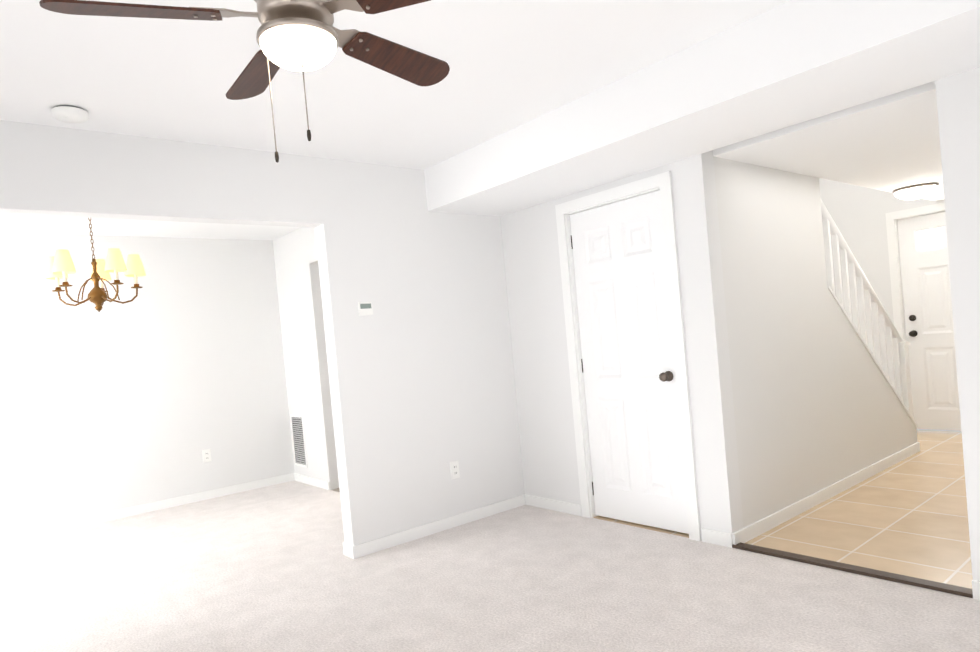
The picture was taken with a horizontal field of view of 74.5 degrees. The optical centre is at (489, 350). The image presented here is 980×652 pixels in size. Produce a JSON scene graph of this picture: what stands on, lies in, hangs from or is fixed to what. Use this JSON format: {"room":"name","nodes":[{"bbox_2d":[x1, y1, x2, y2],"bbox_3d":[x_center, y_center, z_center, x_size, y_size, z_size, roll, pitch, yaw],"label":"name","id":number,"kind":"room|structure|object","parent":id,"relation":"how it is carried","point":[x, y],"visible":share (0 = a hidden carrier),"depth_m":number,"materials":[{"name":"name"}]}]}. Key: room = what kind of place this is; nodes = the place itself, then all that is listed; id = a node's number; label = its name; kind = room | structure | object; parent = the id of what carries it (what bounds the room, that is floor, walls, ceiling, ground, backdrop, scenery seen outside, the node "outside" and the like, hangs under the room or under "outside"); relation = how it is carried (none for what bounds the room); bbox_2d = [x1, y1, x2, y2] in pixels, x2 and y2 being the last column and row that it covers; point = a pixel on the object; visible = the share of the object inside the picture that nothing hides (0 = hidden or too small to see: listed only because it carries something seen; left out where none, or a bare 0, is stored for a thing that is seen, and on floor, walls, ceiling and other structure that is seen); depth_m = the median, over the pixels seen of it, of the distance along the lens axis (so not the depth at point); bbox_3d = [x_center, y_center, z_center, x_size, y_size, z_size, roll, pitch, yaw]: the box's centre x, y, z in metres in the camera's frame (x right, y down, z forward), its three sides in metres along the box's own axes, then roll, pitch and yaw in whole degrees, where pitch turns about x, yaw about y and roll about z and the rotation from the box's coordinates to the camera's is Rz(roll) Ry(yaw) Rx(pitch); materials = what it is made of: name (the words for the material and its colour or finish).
{"room":"living room","nodes":[
{"label":"living room","id":0,"kind":"room"},
{"bbox_2d":[0,232,294,533],"bbox_3d":[-3.475,0.247,5.429,3.780,2.430,0.120,-6,1,-40],"label":"wall","id":1,"kind":"structure","parent":0,"point":[162,380],"depth_m":5.66,"materials":[{"name":"white paint"}]},
{"bbox_2d":[0,473,293,543],"bbox_3d":[-3.328,1.417,5.400,3.540,0.075,0.014,-6,1,-40],"label":"baseboard","id":2,"kind":"structure","parent":1,"relation":"attached to","point":[96,519],"depth_m":5.61,"materials":[{"name":"white paint"}]},
{"bbox_2d":[202,449,211,462],"bbox_3d":[-2.633,0.980,6.000,0.075,0.120,0.008,-6,1,-40],"label":"outlet","id":3,"kind":"object","parent":1,"relation":"attached to","point":[206,453],"visible":1,"depth_m":6.00,"materials":[{"name":"white plastic"}]},
{"bbox_2d":[0,120,524,545],"bbox_3d":[-2.286,0.191,2.844,6.520,2.430,0.120,-6,1,-40],"label":"wall","id":4,"kind":"structure","parent":0,"point":[421,377],"depth_m":4.07,"materials":[{"name":"white paint"}]},
{"bbox_2d":[358,302,372,315],"bbox_3d":[-0.776,-0.262,4.032,0.100,0.085,0.007,-6,1,-40],"label":"thermostat","id":5,"kind":"object","parent":4,"relation":"attached to","point":[365,308],"visible":1,"depth_m":4.03,"materials":[{"name":"white plastic"}]},
{"bbox_2d":[349,494,525,558],"bbox_3d":[-0.281,1.166,4.358,1.434,0.075,0.014,-6,1,-40],"label":"baseboard","id":6,"kind":"structure","parent":4,"relation":"attached to","point":[398,538],"depth_m":4.27,"materials":[{"name":"white paint"}]},
{"bbox_2d":[450,460,459,479],"bbox_3d":[-0.239,0.818,4.416,0.075,0.120,0.008,-6,1,-40],"label":"outlet","id":7,"kind":"object","parent":4,"relation":"attached to","point":[454,469],"visible":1,"depth_m":4.41,"materials":[{"name":"white plastic"}]},
{"bbox_2d":[273,227,338,489],"bbox_3d":[-1.197,0.043,5.535,0.120,2.430,2.630,-6,1,-40],"label":"wall","id":8,"kind":"structure","parent":0,"point":[302,324],"depth_m":6.07,"materials":[{"name":"white paint"}]},
{"bbox_2d":[290,414,307,467],"bbox_3d":[-1.891,0.891,6.376,0.008,0.510,0.300,-6,1,-40],"label":"air vent","id":9,"kind":"object","parent":8,"relation":"in","point":[298,440],"visible":0.98,"depth_m":6.37,"materials":[{"name":"white metal"}]},
{"bbox_2d":[293,473,329,489],"bbox_3d":[-1.717,1.258,6.208,0.014,0.075,0.770,-6,1,-40],"label":"baseboard","id":10,"kind":"structure","parent":8,"relation":"attached to","point":[305,479],"depth_m":6.18,"materials":[{"name":"white paint"}]},
{"bbox_2d":[0,0,789,239],"bbox_3d":[-2.265,-1.088,2.658,6.520,0.120,7.400,-6,1,-40],"label":"ceiling","id":11,"kind":"structure","parent":0,"point":[512,64],"depth_m":2.74,"materials":[{"name":"white paint"}]},
{"bbox_2d":[51,105,88,122],"bbox_3d":[-1.861,-1.042,2.860,0.142,0.049,0.142,-6,1,-40],"label":"smoke detector","id":12,"kind":"object","parent":11,"relation":"attached to","point":[68,114],"visible":1,"depth_m":2.82,"materials":[{"name":"white plastic"}]},
{"bbox_2d":[45,218,145,311],"bbox_3d":[-2.669,-0.640,4.380,0.580,0.765,0.598,-6,1,-40],"label":"chandelier","id":13,"kind":"object","parent":11,"relation":"hanging from","point":[60,265],"visible":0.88,"depth_m":4.32,"materials":[{"name":"gold metal"}]},
{"bbox_2d":[39,0,449,162],"bbox_3d":[-0.593,-0.872,2.017,1.292,0.581,1.267,-6,1,-40],"label":"ceiling fan","id":14,"kind":"object","parent":11,"relation":"hanging from","point":[302,36],"visible":1,"depth_m":1.93,"materials":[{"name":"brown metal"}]},
{"bbox_2d":[424,0,979,215],"bbox_3d":[1.001,-1.186,3.133,0.650,0.280,3.730,-6,1,-40],"label":"soffit","id":15,"kind":"structure","parent":11,"relation":"attached to","point":[789,63],"depth_m":2.81,"materials":[{"name":"white paint"}]},
{"bbox_2d":[0,480,979,651],"bbox_3d":[-1.871,1.433,2.406,6.400,0.100,6.720,-6,1,-40],"label":"floor","id":16,"kind":"structure","parent":0,"point":[526,578],"depth_m":3.27,"materials":[{"name":"white carpet"}]},
{"bbox_2d":[500,67,979,580],"bbox_3d":[1.430,-0.148,3.352,0.120,2.430,3.850,-6,1,-40],"label":"wall","id":17,"kind":"structure","parent":0,"point":[539,346],"depth_m":3.58,"materials":[{"name":"white paint"}]},
{"bbox_2d":[525,494,581,515],"bbox_3d":[0.449,1.097,4.585,0.014,0.075,0.540,-6,1,-40],"label":"baseboard","id":18,"kind":"structure","parent":17,"relation":"attached to","point":[546,503],"depth_m":4.57,"materials":[{"name":"white paint"}]},
{"bbox_2d":[555,171,701,540],"bbox_3d":[0.868,0.051,4.039,0.138,2.105,0.900,-6,1,-40],"label":"door frame","id":19,"kind":"structure","parent":17,"relation":"attached to","point":[662,182],"depth_m":3.87,"materials":[{"name":"white paint"}]},
{"bbox_2d":[570,190,688,533],"bbox_3d":[0.839,0.088,4.020,0.104,2.014,0.752,-6,1,-40],"label":"closet door","id":20,"kind":"structure","parent":17,"relation":"in","point":[624,317],"depth_m":4.01,"materials":[{"name":"white paint"}]},
{"bbox_2d":[972,580,979,599],"bbox_3d":[2.309,0.976,2.330,0.014,0.075,0.930,-6,1,-40],"label":"baseboard","id":21,"kind":"structure","parent":17,"relation":"attached to","point":[975,584],"depth_m":2.67,"materials":[{"name":"white paint"}]},
{"bbox_2d":[593,429,972,588],"bbox_3d":[2.885,0.965,4.778,3.990,0.100,2.350,-6,1,-40],"label":"floor","id":22,"kind":"structure","parent":0,"point":[908,516],"depth_m":3.73,"materials":[{"name":"beige tile"}]},
{"bbox_2d":[732,542,972,597],"bbox_3d":[1.691,1.045,3.124,0.062,0.016,1.085,-6,1,-40],"label":"threshold","id":23,"kind":"object","parent":22,"relation":"on","point":[919,582],"depth_m":3.04,"materials":[{"name":"brown"}]},
{"bbox_2d":[713,156,916,527],"bbox_3d":[2.372,-0.114,4.530,2.820,2.150,0.120,-6,1,-40],"label":"wall","id":24,"kind":"structure","parent":0,"point":[778,325],"depth_m":4.04,"materials":[{"name":"white paint"}]},
{"bbox_2d":[732,442,919,544],"bbox_3d":[2.832,0.883,4.738,3.870,0.075,2.110,-6,1,-40],"label":"baseboard","id":25,"kind":"structure","parent":24,"relation":"attached to","point":[762,526],"depth_m":4.17,"materials":[{"name":"white paint"}]},
{"bbox_2d":[820,198,917,427],"bbox_3d":[2.883,-0.238,4.951,1.556,1.902,0.130,-6,1,-40],"label":"balustrade","id":26,"kind":"object","parent":24,"relation":"on","point":[895,358],"visible":0.67,"depth_m":4.96,"materials":[{"name":"white paint"}]},
{"bbox_2d":[713,81,943,201],"bbox_3d":[3.096,-1.314,4.332,3.870,0.120,1.205,-6,1,-40],"label":"ceiling","id":27,"kind":"structure","parent":0,"point":[890,143],"depth_m":3.58,"materials":[{"name":"white paint"}]},
{"bbox_2d":[893,183,938,199],"bbox_3d":[3.381,-1.249,5.119,0.310,0.090,0.310,-6,1,-40],"label":"light","id":28,"kind":"object","parent":27,"relation":"attached to","point":[917,191],"visible":1,"depth_m":5.03,"materials":[{"name":"white glass"}]},
{"bbox_2d":[819,178,943,378],"bbox_3d":[4.148,-1.680,5.963,0.120,4.900,2.350,-6,1,-40],"label":"wall","id":29,"kind":"structure","parent":0,"point":[857,214],"depth_m":6.41,"materials":[{"name":"white paint"}]},
{"bbox_2d":[885,203,944,340],"bbox_3d":[4.318,-0.301,5.918,0.138,2.125,1.050,-6,1,-40],"label":"door frame","id":30,"kind":"structure","parent":29,"relation":"attached to","point":[892,218],"depth_m":6.23,"materials":[{"name":"white paint"}]},
{"bbox_2d":[897,212,961,431],"bbox_3d":[4.294,-0.265,5.896,0.109,2.034,0.892,-6,1,-40],"label":"front door","id":31,"kind":"structure","parent":29,"relation":"in","point":[926,287],"depth_m":6.09,"materials":[{"name":"white paint"}]}
]}

